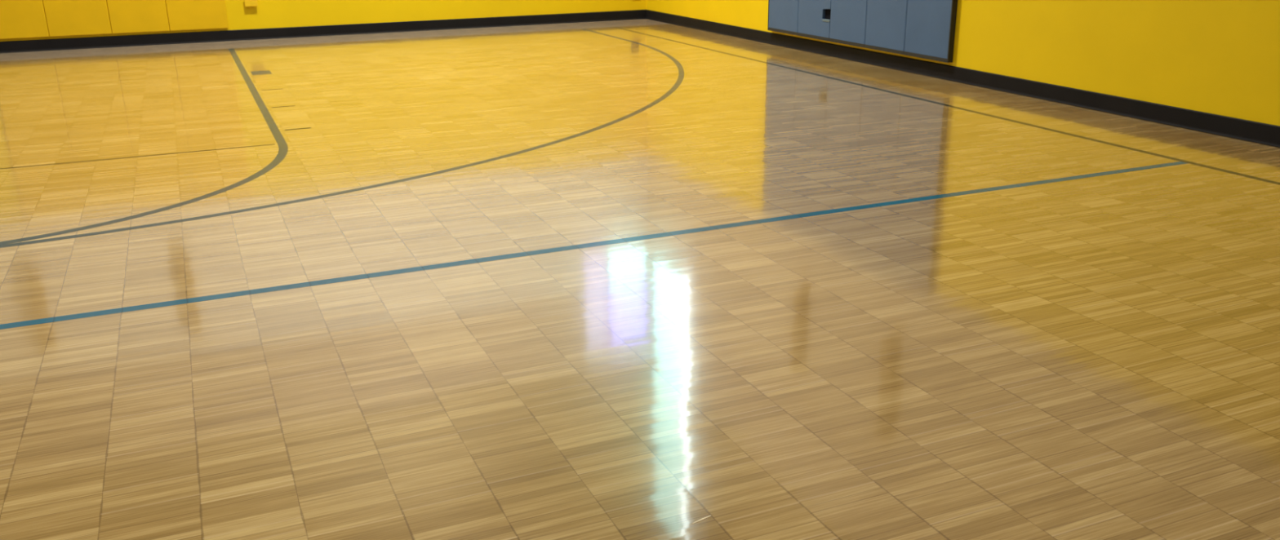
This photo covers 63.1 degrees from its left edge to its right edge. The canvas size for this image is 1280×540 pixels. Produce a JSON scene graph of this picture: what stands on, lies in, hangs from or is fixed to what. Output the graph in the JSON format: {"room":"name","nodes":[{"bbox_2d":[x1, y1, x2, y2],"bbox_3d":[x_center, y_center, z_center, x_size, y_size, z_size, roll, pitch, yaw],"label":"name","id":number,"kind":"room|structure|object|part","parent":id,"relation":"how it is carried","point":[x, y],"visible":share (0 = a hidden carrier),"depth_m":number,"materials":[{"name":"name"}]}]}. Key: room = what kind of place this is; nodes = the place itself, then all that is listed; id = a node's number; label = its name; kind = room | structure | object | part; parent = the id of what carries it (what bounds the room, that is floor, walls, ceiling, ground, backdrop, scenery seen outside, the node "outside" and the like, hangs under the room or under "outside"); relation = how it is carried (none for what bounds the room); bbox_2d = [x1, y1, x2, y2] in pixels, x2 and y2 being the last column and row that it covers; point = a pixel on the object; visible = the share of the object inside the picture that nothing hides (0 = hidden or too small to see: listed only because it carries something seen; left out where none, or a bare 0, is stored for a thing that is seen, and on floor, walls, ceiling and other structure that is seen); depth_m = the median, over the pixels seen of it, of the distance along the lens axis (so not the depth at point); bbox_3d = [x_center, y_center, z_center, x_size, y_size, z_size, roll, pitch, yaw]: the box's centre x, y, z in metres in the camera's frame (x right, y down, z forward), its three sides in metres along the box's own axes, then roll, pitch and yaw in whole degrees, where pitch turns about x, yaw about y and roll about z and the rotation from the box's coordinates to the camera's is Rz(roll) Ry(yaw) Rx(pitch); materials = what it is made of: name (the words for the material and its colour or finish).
{"room":"indoor gymnasium","nodes":[
{"label":"indoor gymnasium","id":0,"kind":"room"},
{"bbox_2d":[0,0,646,41],"bbox_3d":[-7.473,-6.628,10.200,16.700,9.100,0.212,-9,20,-22],"label":"wall","id":1,"kind":"structure","parent":0,"point":[268,14],"depth_m":13.13,"materials":[{"name":"yellow paint"}]},
{"bbox_2d":[0,0,48,39],"bbox_3d":[-6.970,-3.444,11.379,0.617,1.800,0.022,-9,20,-22],"label":"pad","id":2,"kind":"object","parent":1,"relation":"attached to","point":[19,19],"visible":1,"depth_m":11.62,"materials":[{"name":"yellow plastic"}]},
{"bbox_2d":[42,0,111,36],"bbox_3d":[-6.392,-3.531,11.615,0.637,1.800,0.022,-9,20,-22],"label":"pad","id":3,"kind":"object","parent":1,"relation":"attached to","point":[64,18],"visible":1,"depth_m":11.83,"materials":[{"name":"yellow plastic"}]},
{"bbox_2d":[106,0,169,34],"bbox_3d":[-5.817,-3.619,11.849,0.612,1.800,0.022,-9,20,-22],"label":"pad","id":4,"kind":"object","parent":1,"relation":"attached to","point":[126,16],"visible":1,"depth_m":12.07,"materials":[{"name":"yellow plastic"}]},
{"bbox_2d":[165,0,228,31],"bbox_3d":[-5.239,-3.706,12.085,0.642,1.800,0.022,-9,20,-22],"label":"pad","id":5,"kind":"object","parent":1,"relation":"attached to","point":[183,15],"visible":1,"depth_m":12.31,"materials":[{"name":"yellow plastic"}]},
{"bbox_2d":[244,0,257,6],"bbox_3d":[-4.668,-3.231,12.499,0.144,0.134,0.035,-9,20,-22],"label":"junction box","id":6,"kind":"object","parent":1,"relation":"attached to","point":[247,2],"visible":1,"depth_m":12.49,"materials":[{"name":"yellow paint"}]},
{"bbox_2d":[0,9,645,53],"bbox_3d":[-7.381,-2.446,11.527,16.300,0.125,0.018,-9,20,-22],"label":"baseboard","id":7,"kind":"structure","parent":1,"relation":"attached to","point":[28,46],"depth_m":12.85,"materials":[{"name":"black rubber"}]},
{"bbox_2d":[0,18,1279,539],"bbox_3d":[-3.228,0.697,2.512,16.500,0.101,21.040,-9,20,-22],"label":"floor","id":8,"kind":"structure","parent":0,"point":[643,279],"depth_m":3.97,"materials":[{"name":"beige wood"}]},
{"bbox_2d":[646,0,1279,126],"bbox_3d":[4.319,-4.678,4.056,0.212,9.100,21.040,-9,20,-22],"label":"wall","id":9,"kind":"structure","parent":0,"point":[1219,57],"depth_m":7.26,"materials":[{"name":"yellow paint"}]},
{"bbox_2d":[767,0,798,35],"bbox_3d":[1.548,-3.434,10.989,0.054,1.826,0.611,-9,20,-22],"label":"pad","id":10,"kind":"object","parent":9,"relation":"attached to","point":[783,15],"visible":1,"depth_m":11.20,"materials":[{"name":"grey plastic"}]},
{"bbox_3d":[1.428,-3.522,11.251,0.052,1.826,0.010,-9,20,-22],"label":"trim","id":11,"kind":"part","parent":10,"relation":"part of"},
{"bbox_3d":[1.553,-2.583,11.273,0.040,0.032,0.604,-9,20,-22],"label":"trim","id":12,"kind":"part","parent":10,"relation":"part of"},
{"bbox_2d":[796,0,831,41],"bbox_3d":[1.790,-3.256,10.460,0.054,1.826,0.604,-9,20,-22],"label":"pad","id":13,"kind":"object","parent":9,"relation":"attached to","point":[812,23],"visible":1,"depth_m":10.68,"materials":[{"name":"grey plastic"}]},
{"bbox_3d":[1.795,-2.406,10.746,0.040,0.032,0.604,-9,20,-22],"label":"trim","id":14,"kind":"part","parent":13,"relation":"part of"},
{"bbox_2d":[825,8,831,19],"bbox_3d":[1.904,-2.572,10.480,0.020,0.120,0.144,-9,20,-22],"label":"wall socket","id":15,"kind":"object","parent":9,"relation":"attached to","point":[828,12],"visible":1,"depth_m":10.48,"materials":[{"name":"black plastic"}]},
{"bbox_2d":[828,0,867,48],"bbox_3d":[2.032,-3.079,9.933,0.054,1.826,0.604,-9,20,-22],"label":"pad","id":16,"kind":"object","parent":9,"relation":"attached to","point":[847,17],"visible":1,"depth_m":10.13,"materials":[{"name":"grey plastic"}]},
{"bbox_3d":[2.036,-2.229,10.220,0.040,0.032,0.604,-9,20,-22],"label":"trim","id":17,"kind":"part","parent":16,"relation":"part of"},
{"bbox_2d":[864,0,907,54],"bbox_3d":[2.274,-2.903,9.406,0.054,1.826,0.604,-9,20,-22],"label":"pad","id":18,"kind":"object","parent":9,"relation":"attached to","point":[886,20],"visible":1,"depth_m":9.60,"materials":[{"name":"grey plastic"}]},
{"bbox_3d":[2.278,-2.053,9.693,0.040,0.032,0.604,-9,20,-22],"label":"trim","id":19,"kind":"part","parent":18,"relation":"part of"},
{"bbox_2d":[903,0,957,62],"bbox_3d":[2.517,-2.725,8.876,0.054,1.826,0.611,-9,20,-22],"label":"pad","id":20,"kind":"object","parent":9,"relation":"attached to","point":[931,24],"visible":1,"depth_m":9.03,"materials":[{"name":"grey plastic"}]},
{"bbox_3d":[2.520,-1.876,9.166,0.040,0.032,0.604,-9,20,-22],"label":"trim","id":21,"kind":"part","parent":20,"relation":"part of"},
{"bbox_3d":[2.636,-2.638,8.615,0.052,1.826,0.012,-9,20,-22],"label":"trim","id":22,"kind":"part","parent":20,"relation":"part of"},
{"bbox_2d":[645,9,1279,147],"bbox_3d":[4.236,-0.540,5.521,0.018,0.125,20.839,-9,20,-22],"label":"baseboard","id":23,"kind":"structure","parent":9,"relation":"attached to","point":[1256,132],"depth_m":8.19,"materials":[{"name":"black rubber"}]}
]}

